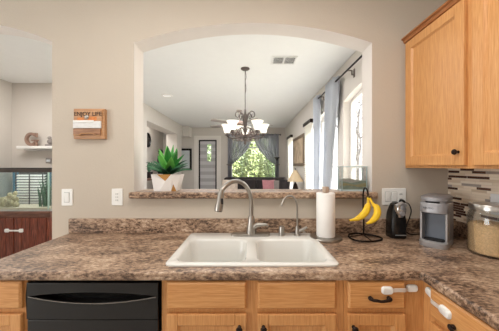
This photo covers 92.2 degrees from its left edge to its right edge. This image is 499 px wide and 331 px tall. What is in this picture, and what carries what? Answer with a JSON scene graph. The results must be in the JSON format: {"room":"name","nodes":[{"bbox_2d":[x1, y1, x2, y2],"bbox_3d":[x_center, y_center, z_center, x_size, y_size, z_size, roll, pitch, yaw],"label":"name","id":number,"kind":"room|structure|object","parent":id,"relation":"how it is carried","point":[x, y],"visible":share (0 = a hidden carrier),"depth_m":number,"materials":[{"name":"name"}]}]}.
{"room":"kitchen","nodes":[
{"label":"kitchen","id":0,"kind":"room"},
{"bbox_2d":[0,79,11,197],"bbox_3d":[-3.940,0.015,2.888,0.120,2.740,2.065,0,0,0],"label":"wall","id":1,"kind":"structure","parent":0,"point":[5,86],"depth_m":3.82,"materials":[{"name":"paint"}]},
{"bbox_2d":[12,83,51,193],"bbox_3d":[-3.900,0.015,3.980,2.600,2.740,0.120,0,0,0],"label":"wall","id":2,"kind":"structure","parent":0,"point":[31,102],"depth_m":3.92,"materials":[{"name":"paint"}]},
{"bbox_2d":[16,146,51,150],"bbox_3d":[-3.330,-0.280,3.840,0.660,0.070,0.160,0,0,0],"label":"wall shelf","id":3,"kind":"object","parent":2,"relation":"attached to","point":[28,148],"visible":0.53,"depth_m":3.76,"materials":[{"name":"white wood"}]},
{"bbox_2d":[24,132,38,145],"bbox_3d":[-3.485,-0.427,3.840,0.199,0.216,0.040,0,0,0],"label":"decor letter","id":4,"kind":"object","parent":3,"relation":"on","point":[26,139],"visible":0.99,"depth_m":3.82,"materials":[{"name":"brown wood"}]},
{"bbox_2d":[45,136,51,145],"bbox_3d":[-3.173,-0.396,3.840,0.155,0.161,0.080,0,0,0],"label":"bird figurine","id":5,"kind":"object","parent":3,"relation":"on","point":[49,141],"visible":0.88,"depth_m":3.81,"materials":[{"name":"grey ceramic"}]},
{"bbox_2d":[46,158,51,162],"bbox_3d":[-3.270,-0.087,3.909,0.090,0.085,0.022,0,0,0],"label":"thermostat","id":6,"kind":"object","parent":2,"relation":"attached to","point":[48,160],"visible":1,"depth_m":3.90,"materials":[{"name":"white plastic"}]},
{"bbox_2d":[147,127,162,188],"bbox_3d":[-3.110,0.015,6.255,0.120,2.740,4.430,0,0,0],"label":"wall","id":7,"kind":"structure","parent":0,"point":[156,136],"depth_m":7.62,"materials":[{"name":"paint"}]},
{"bbox_2d":[147,133,150,146],"bbox_3d":[-3.033,-0.775,7.160,0.035,0.440,0.440,0,0,0],"label":"wall clock","id":8,"kind":"object","parent":7,"relation":"attached to","point":[148,134],"visible":0.62,"depth_m":7.22,"materials":[{"name":"plastic"}]},
{"bbox_2d":[143,103,191,189],"bbox_3d":[-2.315,0.015,6.195,0.570,2.741,4.550,0,0,0],"label":"wall","id":9,"kind":"structure","parent":0,"point":[152,118],"depth_m":6.40,"materials":[{"name":"paint"}]},
{"bbox_2d":[0,34,355,127],"bbox_3d":[-1.850,-1.395,3.160,6.900,0.080,10.920,0,0,0],"label":"ceiling","id":10,"kind":"structure","parent":0,"point":[205,79],"depth_m":3.52,"materials":[{"name":"paint"}]},
{"bbox_2d":[161,94,172,96],"bbox_3d":[-1.585,-1.349,4.610,0.220,0.012,0.220,0,0,0],"label":"recessed light","id":11,"kind":"object","parent":10,"relation":"in","point":[163,95],"visible":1,"depth_m":4.60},
{"bbox_2d":[210,110,272,129],"bbox_3d":[-0.218,-1.120,5.890,1.595,0.470,1.587,0,0,0],"label":"ceiling fan","id":12,"kind":"object","parent":10,"relation":"hanging from","point":[240,123],"visible":0.64,"depth_m":5.75,"materials":[{"name":"brown metal"}]},
{"bbox_2d":[222,67,268,144],"bbox_3d":[-0.075,-0.823,3.314,0.680,1.065,0.655,0,0,36],"label":"chandelier","id":13,"kind":"object","parent":10,"relation":"hanging from","point":[257,124],"visible":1,"depth_m":3.31,"materials":[{"name":"white glass"}]},
{"bbox_2d":[271,56,297,64],"bbox_3d":[0.440,-1.349,3.070,0.320,0.012,0.240,0,0,0],"label":"ceiling vent","id":14,"kind":"object","parent":10,"relation":"in","point":[276,60],"visible":1,"depth_m":3.06,"materials":[{"name":"white metal"}]},
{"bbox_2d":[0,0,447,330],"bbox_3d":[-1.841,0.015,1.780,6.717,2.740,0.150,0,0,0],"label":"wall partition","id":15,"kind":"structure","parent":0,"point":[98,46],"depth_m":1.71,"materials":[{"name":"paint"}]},
{"bbox_2d":[62,189,72,205],"bbox_3d":[-1.293,0.222,1.699,0.078,0.119,0.012,0,0,0],"label":"light switch","id":16,"kind":"object","parent":15,"relation":"attached to","point":[67,194],"visible":1,"depth_m":1.70,"materials":[{"name":"white plastic"}]},
{"bbox_2d":[73,109,106,138],"bbox_3d":[-1.120,-0.294,1.678,0.216,0.211,0.054,0,0,0],"label":"wall sign","id":17,"kind":"object","parent":15,"relation":"attached to","point":[87,123],"visible":1,"depth_m":1.67,"materials":[{"name":"brown wood"}]},
{"bbox_2d":[112,189,122,204],"bbox_3d":[-0.938,0.220,1.701,0.078,0.119,0.008,0,0,0],"label":"wall outlet","id":18,"kind":"object","parent":15,"relation":"attached to","point":[117,194],"visible":1,"depth_m":1.70,"materials":[{"name":"white plastic"}]},
{"bbox_2d":[68,218,419,232],"bbox_3d":[0.062,0.421,1.695,2.670,0.100,0.020,0,0,0],"label":"backsplash","id":19,"kind":"structure","parent":15,"relation":"attached to","point":[75,225],"depth_m":1.68,"materials":[{"name":"stone"}]},
{"bbox_2d":[129,189,377,198],"bbox_3d":[0.026,0.204,1.776,1.728,0.044,0.241,0,0,0],"label":"bar ledge","id":20,"kind":"object","parent":15,"relation":"attached to","point":[147,193],"visible":0.94,"depth_m":1.66,"materials":[{"name":"stone"}]},
{"bbox_2d":[146,144,191,190],"bbox_3d":[-0.603,0.011,1.779,0.341,0.343,0.266,0,0,0],"label":"potted succulent","id":21,"kind":"object","parent":20,"relation":"on","point":[168,164],"visible":1,"depth_m":1.73,"materials":[{"name":"green plant"}]},
{"bbox_2d":[151,174,183,190],"bbox_3d":[-0.605,0.121,1.774,0.212,0.122,0.133,0,0,0],"label":"pot","id":22,"kind":"object","parent":21,"relation":"attached to","point":[161,182],"depth_m":1.72,"materials":[{"name":"white ceramic"}]},
{"bbox_2d":[338,166,367,190],"bbox_3d":[0.760,0.092,1.775,0.186,0.180,0.082,0,0,0],"label":"glass terrarium","id":23,"kind":"object","parent":20,"relation":"on","point":[344,184],"visible":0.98,"depth_m":1.74,"materials":[{"name":"clear glass"}]},
{"bbox_2d":[382,188,405,204],"bbox_3d":[1.025,0.217,1.699,0.168,0.119,0.012,0,0,0],"label":"light switch","id":24,"kind":"object","parent":15,"relation":"attached to","point":[389,195],"visible":0.88,"depth_m":1.70,"materials":[{"name":"white plastic"}]},
{"bbox_2d":[401,0,498,168],"bbox_3d":[1.236,-0.444,0.830,0.357,0.914,1.750,0,0,0],"label":"upper cabinet","id":25,"kind":"object","parent":15,"relation":"attached to","point":[452,56],"visible":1,"depth_m":1.29,"materials":[{"name":"brown wood"}]},
{"bbox_2d":[454,220,465,238],"bbox_3d":[1.407,0.421,0.542,0.020,0.100,2.285,0,0,0],"label":"backsplash","id":26,"kind":"structure","parent":15,"relation":"attached to","point":[459,227],"depth_m":1.59,"materials":[{"name":"stone"}]},
{"bbox_2d":[163,128,284,188],"bbox_3d":[-1.900,0.015,8.545,6.600,2.740,0.150,0,0,0],"label":"wall","id":27,"kind":"structure","parent":0,"point":[187,143],"depth_m":8.47,"materials":[{"name":"paint"}]},
{"bbox_2d":[182,149,191,168],"bbox_3d":[-2.442,-0.233,8.455,0.815,0.765,0.030,0,0,0],"label":"framed picture","id":28,"kind":"object","parent":27,"relation":"attached to","point":[187,153],"visible":0.44,"depth_m":8.46},
{"bbox_2d":[182,151,189,167],"bbox_3d":[-2.442,-0.233,8.461,0.695,0.645,0.010,0,0,0],"label":"print","id":29,"kind":"object","parent":28,"relation":"attached to","point":[186,154],"depth_m":8.46},
{"bbox_2d":[194,136,220,188],"bbox_3d":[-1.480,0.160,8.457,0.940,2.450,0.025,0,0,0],"label":"trim","id":30,"kind":"structure","parent":27,"relation":"attached to","point":[195,137],"depth_m":8.44,"materials":[{"name":"white wood"}]},
{"bbox_2d":[199,140,216,188],"bbox_3d":[-1.480,0.225,8.502,0.640,2.300,0.105,0,0,0],"label":"door","id":31,"kind":"structure","parent":27,"relation":"in","point":[207,169],"depth_m":8.52,"materials":[{"name":"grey glass"}]},
{"bbox_3d":[0.130,-1.090,8.412,1.950,0.050,0.114,0,0,0],"label":"curtain rod","id":32,"kind":"object","parent":27,"relation":"attached to","visible":0},
{"bbox_2d":[227,134,252,176],"bbox_3d":[-0.341,-0.048,8.380,0.924,2.165,0.125,0,0,0],"label":"sheer curtain","id":33,"kind":"object","parent":32,"relation":"hanging from","point":[236,149],"visible":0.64,"depth_m":8.37,"materials":[{"name":"grey fabric"}]},
{"bbox_2d":[254,134,279,176],"bbox_3d":[0.591,-0.048,8.380,0.944,2.165,0.125,0,0,0],"label":"sheer curtain","id":34,"kind":"object","parent":32,"relation":"hanging from","point":[268,145],"visible":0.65,"depth_m":8.37,"materials":[{"name":"grey fabric"}]},
{"bbox_2d":[285,51,361,188],"bbox_3d":[1.325,0.015,5.162,0.150,2.740,6.615,0,0,0],"label":"wall","id":35,"kind":"structure","parent":0,"point":[350,86],"depth_m":3.30,"materials":[{"name":"paint"}]},
{"bbox_2d":[287,135,292,183],"bbox_3d":[1.215,-0.061,7.275,0.070,1.688,0.730,0,0,0],"label":"window blind","id":36,"kind":"object","parent":35,"relation":"attached to","point":[289,137],"visible":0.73,"depth_m":7.22,"materials":[{"name":"white fabric"}]},
{"bbox_2d":[292,139,292,187],"bbox_3d":[1.365,-0.025,7.275,0.050,1.620,0.650,0,0,0],"label":"window","id":37,"kind":"structure","parent":35,"relation":"in","point":[292,139],"depth_m":7.56,"materials":[{"name":"clear glass"}]},
{"bbox_2d":[293,133,304,165],"bbox_3d":[1.232,-0.372,6.075,0.035,0.745,1.290,0,0,0],"label":"framed painting","id":38,"kind":"object","parent":35,"relation":"attached to","point":[298,142],"visible":0.94,"depth_m":5.90,"materials":[{"name":"wood"}]},
{"bbox_2d":[303,119,312,188],"bbox_3d":[1.215,-0.081,4.995,0.070,1.688,0.630,0,0,0],"label":"window blind","id":39,"kind":"object","parent":35,"relation":"attached to","point":[307,125],"visible":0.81,"depth_m":4.96,"materials":[{"name":"white fabric"}]},
{"bbox_2d":[311,126,312,188],"bbox_3d":[1.365,-0.035,4.995,0.050,1.640,0.550,0,0,0],"label":"window","id":40,"kind":"structure","parent":35,"relation":"in","point":[311,126],"depth_m":5.21,"materials":[{"name":"clear glass"}]},
{"bbox_2d":[322,119,336,188],"bbox_3d":[1.365,-0.035,3.935,0.050,1.740,1.030,0,0,0],"label":"window","id":41,"kind":"structure","parent":35,"relation":"in","point":[334,174],"depth_m":3.86,"materials":[{"name":"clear glass"}]},
{"bbox_2d":[318,55,361,99],"bbox_3d":[1.195,-1.107,3.075,0.110,0.100,2.130,0,0,0],"label":"curtain rod","id":42,"kind":"object","parent":35,"relation":"attached to","point":[360,57],"visible":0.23,"depth_m":2.85,"materials":[{"name":"metal"}]},
{"bbox_2d":[313,94,320,188],"bbox_3d":[1.160,0.085,4.160,0.074,2.560,0.324,0,0,0],"label":"curtain","id":43,"kind":"object","parent":42,"relation":"hanging from","point":[316,102],"visible":0.61,"depth_m":4.06,"materials":[{"name":"white fabric"}]},
{"bbox_2d":[323,76,339,188],"bbox_3d":[1.160,0.085,3.435,0.094,2.560,0.534,0,0,0],"label":"curtain","id":44,"kind":"object","parent":42,"relation":"hanging from","point":[332,88],"visible":0.58,"depth_m":3.43,"materials":[{"name":"grey fabric"}]},
{"bbox_2d":[350,89,361,179],"bbox_3d":[1.365,-0.048,2.660,0.050,1.765,1.080,0,0,0],"label":"window","id":45,"kind":"structure","parent":35,"relation":"in","point":[356,102],"depth_m":3.07,"materials":[{"name":"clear glass"}]},
{"bbox_3d":[-1.850,1.415,3.160,6.900,0.060,10.920,0,0,0],"label":"floor","id":46,"kind":"structure","parent":0,"visible":0},
{"bbox_2d":[0,280,31,330],"bbox_3d":[-1.129,0.949,1.367,0.242,0.872,0.655,0,0,0],"label":"base cabinet","id":47,"kind":"object","parent":46,"relation":"on","point":[13,316],"visible":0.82,"depth_m":1.07,"materials":[{"name":"brown wood"}]},
{"bbox_2d":[0,211,51,258],"bbox_3d":[-3.312,0.993,3.624,0.995,0.705,0.472,0,0,0],"label":"stand","id":48,"kind":"object","parent":46,"relation":"on","point":[36,226],"visible":0.5,"depth_m":3.39,"materials":[{"name":"brown wood"}]},
{"bbox_2d":[4,229,22,231],"bbox_3d":[-3.320,0.910,3.378,0.255,0.050,0.020,0,0,0],"label":"lock","id":49,"kind":"object","parent":48,"relation":"attached to","point":[5,230],"visible":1,"depth_m":3.37,"materials":[{"name":"white plastic"}]},
{"bbox_2d":[0,168,51,210],"bbox_3d":[-3.308,0.334,3.627,0.997,0.612,0.466,0,0,0],"label":"aquarium","id":50,"kind":"object","parent":48,"relation":"on","point":[22,207],"visible":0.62,"depth_m":3.41,"materials":[{"name":"clear glass"}]},
{"bbox_2d":[6,191,19,206],"bbox_3d":[-3.447,0.487,3.497,0.168,0.245,0.122,0,0,0],"label":"rock","id":51,"kind":"object","parent":50,"relation":"on","point":[12,199],"visible":0.96,"depth_m":3.47,"materials":[{"name":"beige stone"}]},
{"bbox_2d":[0,196,10,206],"bbox_3d":[-3.553,0.517,3.497,0.158,0.178,0.114,0,0,0],"label":"rock","id":52,"kind":"object","parent":51,"relation":"on","point":[3,201],"visible":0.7,"depth_m":3.46,"materials":[{"name":"beige stone"}]},
{"bbox_2d":[15,172,46,203],"bbox_3d":[-3.417,0.347,3.760,0.455,0.495,0.080,0,0,0],"label":"slatted panel","id":53,"kind":"object","parent":50,"relation":"in","point":[28,183],"visible":0.72,"depth_m":3.76,"materials":[{"name":"white plastic"}]},
{"bbox_2d":[37,179,50,206],"bbox_3d":[-3.042,0.356,3.592,0.205,0.478,0.306,0,0,0],"label":"plant","id":54,"kind":"object","parent":50,"relation":"on","point":[43,200],"visible":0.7,"depth_m":3.51,"materials":[{"name":"green plant"}]},
{"bbox_2d":[26,280,161,330],"bbox_3d":[-0.703,0.954,1.377,0.596,0.862,0.616,0,0,0],"label":"dishwasher","id":55,"kind":"object","parent":46,"relation":"on","point":[51,305],"visible":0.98,"depth_m":1.07,"materials":[{"name":"black metal"}]},
{"bbox_2d":[162,280,342,330],"bbox_3d":[0.013,0.949,1.367,0.823,0.872,0.655,0,0,0],"label":"base cabinet","id":56,"kind":"object","parent":46,"relation":"on","point":[187,305],"visible":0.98,"depth_m":1.07,"materials":[{"name":"brown wood"}]},
{"bbox_2d":[0,218,498,330],"bbox_3d":[0.072,0.442,0.552,2.690,0.142,2.305,0,0,0],"label":"countertop","id":57,"kind":"structure","parent":56,"relation":"on","point":[93,248],"depth_m":1.24,"materials":[{"name":"stone"}]},
{"bbox_2d":[215,179,269,236],"bbox_3d":[-0.072,0.269,1.515,0.429,0.380,0.199,0,0,-40],"label":"kitchen faucet","id":58,"kind":"object","parent":57,"relation":"on","point":[252,226],"visible":1,"depth_m":1.56,"materials":[{"name":"silver metal"}]},
{"bbox_2d":[166,225,338,266],"bbox_3d":[0.013,0.527,1.389,0.830,0.263,0.533,0,0,0],"label":"sink","id":59,"kind":"object","parent":57,"relation":"in","point":[199,249],"depth_m":1.49,"materials":[{"name":"white ceramic"}]},
{"bbox_2d":[280,195,306,235],"bbox_3d":[0.269,0.322,1.542,0.220,0.275,0.075,0,0,-30],"label":"filter faucet","id":60,"kind":"object","parent":57,"relation":"on","point":[297,230],"visible":1,"depth_m":1.57,"materials":[{"name":"silver metal"}]},
{"bbox_2d":[310,186,341,242],"bbox_3d":[0.495,0.302,1.560,0.204,0.338,0.204,0,0,0],"label":"paper towel holder","id":61,"kind":"object","parent":57,"relation":"on","point":[325,189],"visible":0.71,"depth_m":1.50,"materials":[{"name":"silver metal"}]},
{"bbox_2d":[316,192,334,237],"bbox_3d":[0.495,0.314,1.560,0.117,0.278,0.117,0,0,0],"label":"paper towel roll","id":62,"kind":"object","parent":61,"relation":"on","point":[325,202],"visible":0.92,"depth_m":1.51,"materials":[{"name":"white paper"}]},
{"bbox_2d":[348,219,382,241],"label":"stand","id":63,"kind":"object","parent":57,"relation":"on","point":[366,234],"depth_m":1.58,"materials":[{"name":"black metal"}]},
{"bbox_2d":[362,187,368,209],"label":"hook","id":64,"kind":"object","parent":63,"relation":"attached to","point":[364,188],"depth_m":1.61,"materials":[{"name":"black metal"}]},
{"bbox_2d":[349,196,370,220],"bbox_3d":[0.703,0.273,1.531,0.143,0.160,0.045,0,0,0],"label":"banana","id":65,"kind":"object","parent":64,"relation":"hanging from","point":[364,213],"visible":1,"depth_m":1.52,"materials":[{"name":"yellow food"}]},
{"bbox_2d":[365,196,380,224],"bbox_3d":[0.775,0.278,1.510,0.096,0.172,0.070,0,0,15],"label":"banana","id":66,"kind":"object","parent":64,"relation":"hanging from","point":[376,215],"visible":1,"depth_m":1.49,"materials":[{"name":"yellow food"}]},
{"bbox_2d":[385,201,406,238],"bbox_3d":[0.975,0.349,1.587,0.102,0.243,0.130,0,0,0],"label":"can opener","id":67,"kind":"object","parent":57,"relation":"on","point":[396,211],"visible":1,"depth_m":1.55,"materials":[{"name":"black plastic"}]},
{"bbox_2d":[399,199,419,234],"bbox_3d":[1.138,0.351,1.662,0.165,0.236,0.070,0,0,0],"label":"power cord","id":68,"kind":"object","parent":57,"relation":"on","point":[400,200],"visible":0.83,"depth_m":1.65,"materials":[{"name":"black rubber"}]},
{"bbox_2d":[419,193,453,249],"bbox_3d":[1.131,0.323,1.452,0.219,0.297,0.138,0,0,-41],"label":"coffee maker","id":69,"kind":"object","parent":57,"relation":"on","point":[436,209],"visible":1,"depth_m":1.41,"materials":[{"name":"silver metal"}]},
{"bbox_2d":[423,237,444,242],"bbox_3d":[1.089,0.433,1.415,0.068,0.004,0.100,0,0,-41],"label":"drip tray","id":70,"kind":"object","parent":69,"relation":"on","point":[428,239],"depth_m":1.41,"materials":[{"name":"black plastic"}]},
{"bbox_2d":[466,202,498,259],"bbox_3d":[1.292,0.336,1.278,0.204,0.269,0.204,0,0,0],"label":"glass jar","id":71,"kind":"object","parent":57,"relation":"on","point":[473,206],"visible":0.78,"depth_m":1.29,"materials":[{"name":"glass"}]},
{"bbox_2d":[473,220,498,257],"bbox_3d":[1.292,0.382,1.278,0.193,0.158,0.193,0,0,0],"label":"rolled oats","id":72,"kind":"object","parent":71,"relation":"in","point":[486,233],"visible":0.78,"depth_m":1.23,"materials":[{"name":"beige food"}]},
{"bbox_2d":[224,177,286,188],"bbox_3d":[0.185,0.870,7.300,2.010,1.030,0.900,0,0,0],"label":"sofa","id":73,"kind":"object","parent":46,"relation":"on","point":[252,182],"visible":0.16,"depth_m":7.30,"materials":[{"name":"grey fabric"}]},
{"bbox_2d":[222,180,237,188],"bbox_3d":[-0.580,0.625,7.120,0.489,0.446,0.193,0,0,0],"label":"throw pillow","id":74,"kind":"object","parent":73,"relation":"on","point":[233,186],"visible":0.27,"depth_m":7.09,"materials":[{"name":"beige fabric"}]},
{"bbox_2d":[262,180,273,188],"bbox_3d":[0.580,0.625,7.120,0.400,0.426,0.180,0,0,-9],"label":"throw pillow","id":75,"kind":"object","parent":73,"relation":"on","point":[267,184],"visible":0.6,"depth_m":7.08,"materials":[{"name":"pink fabric"}]},
{"bbox_2d":[256,179,281,188],"bbox_3d":[0.615,0.640,7.380,0.810,0.490,0.200,0,0,0],"label":"cushion","id":76,"kind":"object","parent":73,"relation":"on","point":[259,185],"depth_m":7.29,"materials":[{"name":"fabric"}]},
{"bbox_2d":[274,180,278,188],"bbox_3d":[0.880,0.625,7.100,0.380,0.407,0.178,0,0,11],"label":"throw pillow","id":77,"kind":"object","parent":73,"relation":"on","point":[276,182],"visible":0.3,"depth_m":7.07,"materials":[{"name":"grey fabric"}]},
{"bbox_2d":[279,179,289,188],"bbox_3d":[1.000,0.615,6.900,0.340,0.451,0.172,0,0,29],"label":"throw pillow","id":78,"kind":"object","parent":73,"relation":"on","point":[283,184],"visible":0.56,"depth_m":6.85,"materials":[{"name":"grey fabric"}]},
{"bbox_2d":[343,280,422,330],"bbox_3d":[0.609,0.949,1.367,0.363,0.872,0.656,0,0,0],"label":"base cabinet","id":79,"kind":"object","parent":46,"relation":"on","point":[365,307],"visible":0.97,"depth_m":1.07,"materials":[{"name":"brown wood"}]},
{"bbox_2d":[381,284,417,294],"bbox_3d":[0.674,0.553,1.073,0.175,0.034,0.021,0,0,-9],"label":"lock","id":80,"kind":"object","parent":79,"relation":"attached to","point":[386,290],"visible":1,"depth_m":1.06,"materials":[{"name":"white plastic"}]},
{"bbox_2d":[424,282,497,330],"bbox_3d":[1.065,0.949,0.290,0.651,0.872,1.600,0,0,0],"label":"base cabinet","id":81,"kind":"object","parent":46,"relation":"on","point":[462,319],"visible":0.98,"depth_m":0.93,"materials":[{"name":"brown wood"}]},
{"bbox_2d":[425,287,451,318],"bbox_3d":[0.773,0.562,0.992,0.024,0.057,0.157,0,0,11],"label":"lock","id":82,"kind":"object","parent":81,"relation":"attached to","point":[443,310],"visible":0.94,"depth_m":0.95,"materials":[{"name":"white plastic"}]},
{"bbox_3d":[-2.830,0.860,6.900,0.400,1.050,1.600,0,0,0],"label":"console table","id":83,"kind":"object","parent":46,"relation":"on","visible":0},
{"bbox_2d":[147,161,153,177],"bbox_3d":[-2.811,0.092,6.754,0.396,0.487,0.379,0,0,-36],"label":"potted fern","id":84,"kind":"object","parent":83,"relation":"on","point":[149,173],"visible":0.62,"depth_m":6.68,"materials":[{"name":"green plant"}]},
{"bbox_3d":[1.018,1.065,5.570,0.435,0.640,0.460,0,0,0],"label":"end table","id":85,"kind":"object","parent":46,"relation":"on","visible":0},
{"bbox_2d":[288,168,302,188],"bbox_3d":[1.060,0.398,5.550,0.370,0.695,0.370,0,0,0],"label":"table lamp","id":86,"kind":"object","parent":85,"relation":"on","point":[295,177],"visible":0.71,"depth_m":5.46,"materials":[{"name":"beige fabric"}]},
{"bbox_3d":[1.467,0.015,-0.248,0.100,2.740,3.905,0,0,0],"label":"wall","id":87,"kind":"structure","parent":0,"visible":0},
{"bbox_2d":[448,168,498,222],"bbox_3d":[1.413,0.180,0.552,0.008,0.390,2.305,0,0,0],"label":"backsplash","id":88,"kind":"structure","parent":87,"relation":"attached to","point":[465,186],"depth_m":1.52,"materials":[{"name":"tile"}]},
{"bbox_2d":[490,194,498,215],"bbox_3d":[1.406,0.220,1.360,0.006,0.120,0.080,0,0,0],"label":"outlet","id":89,"kind":"object","parent":88,"relation":"attached to","point":[493,197],"visible":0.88,"depth_m":1.37,"materials":[{"name":"white plastic"}]},
{"label":"outside","id":90,"kind":"structure","parent":0,"visible":0},
{"bbox_3d":[0.000,1.505,15.000,80.000,0.080,90.000,0,0,0],"label":"ground","id":91,"kind":"structure","parent":90,"visible":0},
{"bbox_2d":[207,144,210,160],"bbox_3d":[-1.746,-0.066,10.505,0.974,3.080,0.972,0,0,0],"label":"shrub","id":92,"kind":"object","parent":91,"relation":"on","point":[208,145],"visible":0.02,"depth_m":10.28,"materials":[{"name":"green plant"}]},
{"bbox_2d":[232,157,241,176],"bbox_3d":[-0.797,-0.023,10.415,0.980,2.994,0.978,0,0,0],"label":"shrub","id":93,"kind":"object","parent":91,"relation":"on","point":[238,165],"visible":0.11,"depth_m":10.26,"materials":[{"name":"green plant"}]},
{"bbox_2d":[234,154,249,176],"bbox_3d":[-0.321,-0.124,11.597,0.990,3.196,1.009,0,0,0],"label":"shrub","id":94,"kind":"object","parent":91,"relation":"on","point":[242,157],"visible":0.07,"depth_m":11.33,"materials":[{"name":"green plant"}]},
{"bbox_2d":[242,139,263,176],"bbox_3d":[0.156,0.027,10.505,0.989,2.893,0.995,0,0,0],"label":"shrub","id":95,"kind":"object","parent":91,"relation":"on","point":[249,158],"visible":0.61,"depth_m":10.34,"materials":[{"name":"green plant"}]},
{"bbox_2d":[254,148,271,176],"bbox_3d":[0.649,-0.174,11.612,0.965,3.295,0.999,0,0,25],"label":"shrub","id":96,"kind":"object","parent":91,"relation":"on","point":[264,159],"visible":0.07,"depth_m":11.38,"materials":[{"name":"green plant"}]},
{"bbox_2d":[264,158,274,176],"bbox_3d":[1.105,-0.022,10.402,0.998,2.992,0.995,0,0,0],"label":"shrub","id":97,"kind":"object","parent":91,"relation":"on","point":[266,164],"visible":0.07,"depth_m":10.26,"materials":[{"name":"green plant"}]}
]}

